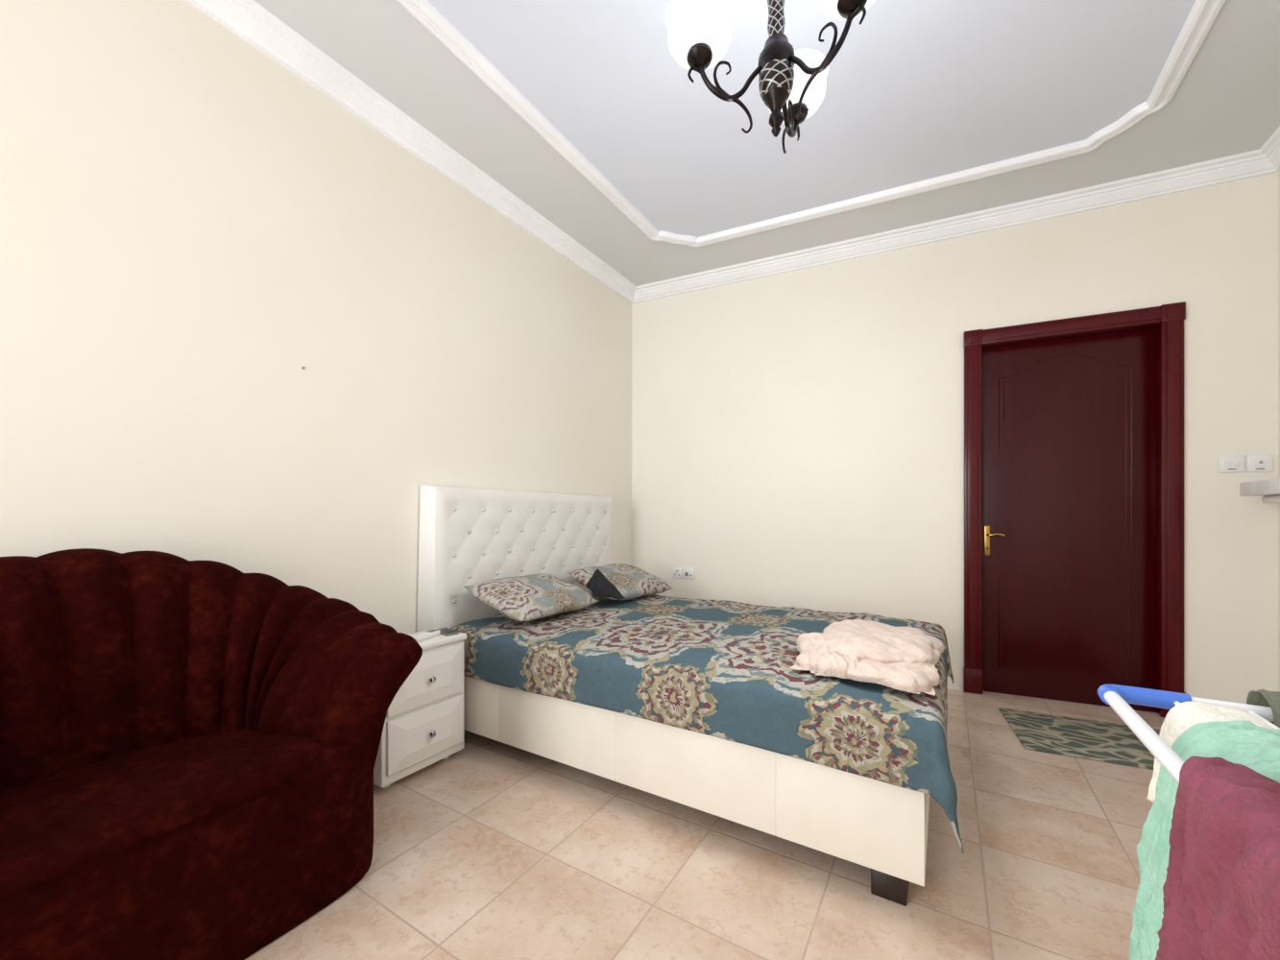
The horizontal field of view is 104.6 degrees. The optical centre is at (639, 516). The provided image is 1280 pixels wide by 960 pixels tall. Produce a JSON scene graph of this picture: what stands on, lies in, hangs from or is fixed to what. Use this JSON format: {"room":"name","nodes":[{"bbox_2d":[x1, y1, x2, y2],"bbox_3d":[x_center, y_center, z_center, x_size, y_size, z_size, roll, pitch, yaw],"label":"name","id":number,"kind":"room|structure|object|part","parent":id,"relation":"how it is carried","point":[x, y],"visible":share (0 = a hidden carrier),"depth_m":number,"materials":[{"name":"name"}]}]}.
{"room":"bedroom","nodes":[
{"label":"bedroom","id":0,"kind":"room"},
{"bbox_2d":[0,0,631,634],"bbox_3d":[-1.703,-0.395,1.772,0.120,3.090,6.025,0,0,32],"label":"wall","id":1,"kind":"structure","parent":0,"point":[189,226],"depth_m":1.94,"materials":[{"name":"beige paint"}]},
{"bbox_2d":[185,0,1279,303],"bbox_3d":[0.097,-1.896,0.917,3.840,0.088,6.462,0,0,32],"label":"crown molding","id":2,"kind":"structure","parent":1,"relation":"attached to","point":[247,19],"depth_m":2.85,"materials":[{"name":"white paint"}]},
{"bbox_2d":[244,688,1164,959],"bbox_3d":[0.133,1.200,0.977,3.840,0.100,6.602,0,0,32],"label":"floor","id":3,"kind":"structure","parent":0,"point":[491,850],"depth_m":1.58,"materials":[{"name":"beige tile"}]},
{"bbox_2d":[0,548,422,959],"bbox_3d":[-1.419,0.621,1.323,0.753,1.052,1.392,0,0,32],"label":"sofa","id":4,"kind":"object","parent":3,"relation":"on","point":[189,749],"visible":1,"depth_m":1.35,"materials":[{"name":"red fabric"}]},
{"bbox_2d":[0,728,320,899],"bbox_3d":[-1.332,0.710,1.269,0.536,0.080,0.840,0,0,32],"label":"seat cushion","id":5,"kind":"object","parent":4,"relation":"on","point":[62,826],"depth_m":1.21,"materials":[{"name":"red fabric"}]},
{"bbox_2d":[373,627,466,788],"bbox_3d":[-1.019,0.855,2.240,0.272,0.590,0.423,0,0,32],"label":"nightstand","id":6,"kind":"object","parent":3,"relation":"on","point":[423,724],"visible":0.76,"depth_m":2.18,"materials":[{"name":"white wood"}]},
{"bbox_3d":[-0.939,0.718,2.192,0.025,0.225,0.373,0,0,32],"label":"drawer","id":7,"kind":"part","parent":6,"relation":"part of","materials":[{"name":"white wood"}]},
{"bbox_3d":[-0.939,0.958,2.192,0.025,0.225,0.373,0,0,32],"label":"drawer","id":8,"kind":"part","parent":6,"relation":"part of","materials":[{"name":"white wood"}]},
{"bbox_2d":[411,629,440,641],"bbox_3d":[-0.990,0.548,2.280,0.050,0.023,0.150,0,0,18],"label":"remote control","id":9,"kind":"object","parent":6,"relation":"on","point":[432,633],"visible":0.83,"depth_m":2.26,"materials":[{"name":"white plastic"}]},
{"bbox_3d":[-0.916,0.718,2.178,0.031,0.030,0.029,0,0,32],"label":"knob","id":10,"kind":"part","parent":6,"relation":"part of","materials":[{"name":"silver metal"}]},
{"bbox_3d":[-0.916,0.958,2.178,0.031,0.030,0.029,0,0,32],"label":"knob","id":11,"kind":"part","parent":6,"relation":"part of","materials":[{"name":"silver metal"}]},
{"bbox_2d":[436,627,458,635],"bbox_3d":[-0.929,0.554,2.378,0.130,0.011,0.060,0,0,42],"label":"phone","id":12,"kind":"object","parent":6,"relation":"on","point":[445,631],"visible":0.87,"depth_m":2.35,"materials":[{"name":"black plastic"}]},
{"bbox_2d":[416,484,929,906],"bbox_3d":[0.253,0.493,2.659,2.264,1.314,1.692,0,0,32],"label":"bed","id":13,"kind":"object","parent":3,"relation":"on","point":[468,536],"visible":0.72,"depth_m":2.01,"materials":[{"name":"white leather"}]},
{"bbox_3d":[-0.669,0.443,3.228,0.096,1.214,1.692,0,0,32],"label":"headboard","id":14,"kind":"part","parent":13,"relation":"part of","materials":[{"name":"white leather"}]},
{"bbox_3d":[-0.625,0.277,3.201,0.015,0.847,1.580,0,0,32],"label":"tufted panel","id":15,"kind":"part","parent":13,"relation":"part of","materials":[{"name":"white leather"}]},
{"bbox_3d":[-0.085,0.912,2.003,2.150,0.295,0.060,0,0,32],"label":"rail","id":16,"kind":"part","parent":13,"relation":"part of","materials":[{"name":"beige leather"}]},
{"bbox_2d":[450,593,963,853],"bbox_3d":[0.334,0.723,2.550,2.194,0.360,1.549,0,0,32],"label":"bedsheet","id":17,"kind":"object","parent":13,"relation":"on","point":[717,668],"visible":0.8,"depth_m":1.89,"materials":[{"name":"teal fabric"}]},
{"bbox_2d":[463,573,598,622],"bbox_3d":[-0.578,0.438,2.755,0.400,0.197,0.681,0,0,28],"label":"pillow","id":18,"kind":"object","parent":17,"relation":"on","point":[534,596],"visible":1,"depth_m":2.60,"materials":[{"name":"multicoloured fabric"}]},
{"bbox_2d":[567,563,672,600],"bbox_3d":[-0.125,0.437,3.356,0.400,0.200,0.641,0,0,40],"label":"pillow","id":19,"kind":"object","parent":17,"relation":"on","point":[632,582],"visible":0.82,"depth_m":3.26,"materials":[{"name":"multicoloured fabric"}]},
{"bbox_2d":[586,568,624,599],"bbox_3d":[-0.230,0.412,2.993,0.147,0.164,0.255,0,0,-44],"label":"cloth","id":20,"kind":"object","parent":19,"relation":"on","point":[598,584],"visible":1,"depth_m":2.98,"materials":[{"name":"grey fabric"}]},
{"bbox_2d":[789,619,945,696],"bbox_3d":[0.877,0.493,1.927,0.532,0.097,0.736,0,0,32],"label":"folded blanket","id":21,"kind":"object","parent":17,"relation":"on","point":[905,659],"visible":1,"depth_m":1.73,"materials":[{"name":"white fabric"}]},
{"bbox_3d":[0.770,1.105,1.523,0.096,0.090,0.100,0,0,32],"label":"leg","id":22,"kind":"part","parent":13,"relation":"part of","materials":[{"name":"brown wood"}]},
{"bbox_3d":[1.175,0.912,2.054,0.060,0.295,1.348,0,0,32],"label":"foot rail","id":23,"kind":"part","parent":13,"relation":"part of","materials":[{"name":"beige leather"}]},
{"bbox_2d":[998,707,1159,770],"bbox_3d":[2.399,1.144,2.514,0.840,0.012,0.560,0,0,25],"label":"door mat","id":24,"kind":"object","parent":3,"relation":"on","point":[1070,736],"visible":0.56,"depth_m":2.53,"materials":[{"name":"green fabric"}]},
{"bbox_2d":[1097,683,1279,783],"bbox_3d":[0.813,0.715,0.332,0.594,0.858,0.889,0,0,32],"label":"drying rack","id":25,"kind":"object","parent":3,"relation":"on","point":[1118,697],"visible":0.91,"depth_m":0.76,"materials":[{"name":"white metal"}]},
{"bbox_2d":[1129,720,1279,959],"bbox_3d":[0.738,0.498,0.577,0.237,0.466,0.187,0,0,32],"label":"cloth","id":26,"kind":"object","parent":25,"relation":"hanging from","point":[1257,748],"visible":0.48,"depth_m":0.64,"materials":[{"name":"fabric"}]},
{"bbox_2d":[1146,701,1274,802],"bbox_3d":[0.838,0.407,0.710,0.136,0.247,0.112,0,0,32],"label":"towel","id":27,"kind":"object","parent":25,"relation":"hanging from","point":[1182,716],"visible":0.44,"depth_m":0.74,"materials":[{"name":"beige fabric"}]},
{"bbox_2d":[1155,755,1279,959],"bbox_3d":[0.586,0.500,0.308,0.285,0.501,0.434,0,0,32],"label":"towel","id":28,"kind":"object","parent":25,"relation":"hanging from","point":[1221,886],"visible":1,"depth_m":0.46,"materials":[{"name":"fabric"}]},
{"bbox_2d":[1246,689,1279,727],"bbox_3d":[1.039,0.373,0.702,0.218,0.234,0.095,0,0,32],"label":"cloth","id":29,"kind":"object","parent":25,"relation":"hanging from","point":[1262,697],"visible":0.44,"depth_m":0.74,"materials":[{"name":"green fabric"}]},
{"bbox_3d":[0.710,0.300,0.396,0.008,0.008,0.860,0,0,32],"label":"rod","id":30,"kind":"part","parent":25,"relation":"part of","materials":[{"name":"white metal"}]},
{"bbox_2d":[253,0,1279,286],"bbox_3d":[0.097,-1.990,0.917,3.840,0.100,6.462,0,0,32],"label":"ceiling","id":31,"kind":"structure","parent":0,"point":[918,90],"depth_m":2.31,"materials":[{"name":"paint"}]},
{"bbox_2d":[664,0,875,153],"bbox_3d":[0.446,-1.536,1.510,0.618,0.805,0.569,0,0,32],"label":"chandelier","id":32,"kind":"object","parent":31,"relation":"hanging from","point":[791,83],"visible":1,"depth_m":1.44,"materials":[{"name":"brown metal"}]},
{"bbox_3d":[0.177,-1.428,1.465,0.208,0.116,0.208,0,0,32],"label":"lamp shade","id":33,"kind":"part","parent":32,"relation":"part of","materials":[{"name":"white glass"}]},
{"bbox_3d":[0.269,-1.292,1.469,0.198,0.115,0.014,0,0,-3],"label":"arm","id":34,"kind":"part","parent":32,"relation":"part of","materials":[{"name":"brown metal"}]},
{"bbox_3d":[0.407,-1.651,1.477,0.060,0.469,0.060,0,0,32],"label":"stem","id":35,"kind":"part","parent":32,"relation":"part of","materials":[{"name":"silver metal"}]},
{"bbox_3d":[0.480,-1.292,1.594,0.015,0.115,0.198,0,0,32],"label":"arm","id":36,"kind":"part","parent":32,"relation":"part of","materials":[{"name":"brown metal"}]},
{"bbox_3d":[0.528,-1.428,1.672,0.208,0.116,0.208,0,0,32],"label":"lamp shade","id":37,"kind":"part","parent":32,"relation":"part of","materials":[{"name":"white glass"}]},
{"bbox_3d":[0.499,-1.292,1.374,0.014,0.115,0.198,0,0,-42],"label":"arm","id":38,"kind":"part","parent":32,"relation":"part of","materials":[{"name":"brown metal"}]},
{"bbox_3d":[0.560,-1.428,1.306,0.208,0.116,0.208,0,0,32],"label":"lamp shade","id":39,"kind":"part","parent":32,"relation":"part of","materials":[{"name":"white glass"}]},
{"bbox_2d":[396,0,1225,247],"bbox_3d":[0.376,-1.924,1.423,2.636,0.036,4.108,0,0,32],"label":"trim","id":40,"kind":"structure","parent":31,"relation":"attached to","point":[1203,13],"depth_m":2.48,"materials":[{"name":"white paint"}]},
{"bbox_2d":[631,171,1278,703],"bbox_3d":[1.705,-0.395,3.535,3.865,3.090,0.120,0,0,25],"label":"wall","id":41,"kind":"structure","parent":0,"point":[798,435],"depth_m":3.38,"materials":[{"name":"beige paint"}]},
{"bbox_2d":[672,567,682,579],"bbox_3d":[0.312,0.470,4.115,0.088,0.088,0.016,0,0,25],"label":"wall socket","id":42,"kind":"object","parent":41,"relation":"attached to","point":[677,572],"visible":1,"depth_m":4.11,"materials":[{"name":"white plastic"}]},
{"bbox_2d":[683,568,694,579],"bbox_3d":[0.403,0.470,4.072,0.088,0.088,0.016,0,0,25],"label":"wall socket","id":43,"kind":"object","parent":41,"relation":"attached to","point":[688,573],"visible":1,"depth_m":4.07,"materials":[{"name":"white plastic"}]},
{"bbox_2d":[963,301,1185,718],"bbox_3d":[2.629,-0.031,3.077,1.059,2.362,0.165,0,0,25],"label":"door","id":44,"kind":"structure","parent":41,"relation":"in","point":[1074,427],"depth_m":3.04,"materials":[{"name":"red wood"}]},
{"bbox_3d":[2.274,0.158,3.240,0.032,0.195,0.010,0,0,25],"label":"handle plate","id":45,"kind":"part","parent":44,"relation":"part of","materials":[{"name":"gold metal"}]},
{"bbox_3d":[2.297,0.118,3.196,0.099,0.024,0.051,0,0,32],"label":"lever","id":46,"kind":"part","parent":44,"relation":"part of","materials":[{"name":"gold metal"}]},
{"bbox_3d":[2.631,-0.007,3.080,0.662,1.998,0.011,0,0,25],"label":"panel moulding","id":47,"kind":"part","parent":44,"relation":"part of","materials":[{"name":"brown wood"}]},
{"bbox_2d":[1218,455,1244,472],"bbox_3d":[3.262,-0.290,2.727,0.098,0.092,0.016,0,0,25],"label":"light switch","id":48,"kind":"object","parent":41,"relation":"attached to","point":[1235,463],"visible":1,"depth_m":2.72,"materials":[{"name":"white plastic"}]},
{"bbox_2d":[1246,454,1273,472],"bbox_3d":[3.359,-0.290,2.681,0.098,0.092,0.016,0,0,25],"label":"light switch","id":49,"kind":"object","parent":41,"relation":"attached to","point":[1261,462],"visible":1,"depth_m":2.68,"materials":[{"name":"white plastic"}]},
{"bbox_2d":[1278,169,1279,692],"bbox_3d":[1.781,-0.395,-0.123,0.120,3.090,6.462,0,0,32],"label":"wall","id":50,"kind":"structure","parent":0,"point":[1279,170],"depth_m":2.64,"materials":[{"name":"beige paint"}]},
{"bbox_2d":[1239,478,1279,503],"bbox_3d":[3.060,-0.120,2.282,0.229,0.110,0.500,0,0,32],"label":"wall shelf","id":51,"kind":"object","parent":50,"relation":"attached to","point":[1269,488],"visible":1,"depth_m":2.40,"materials":[{"name":"wood"}]}
]}

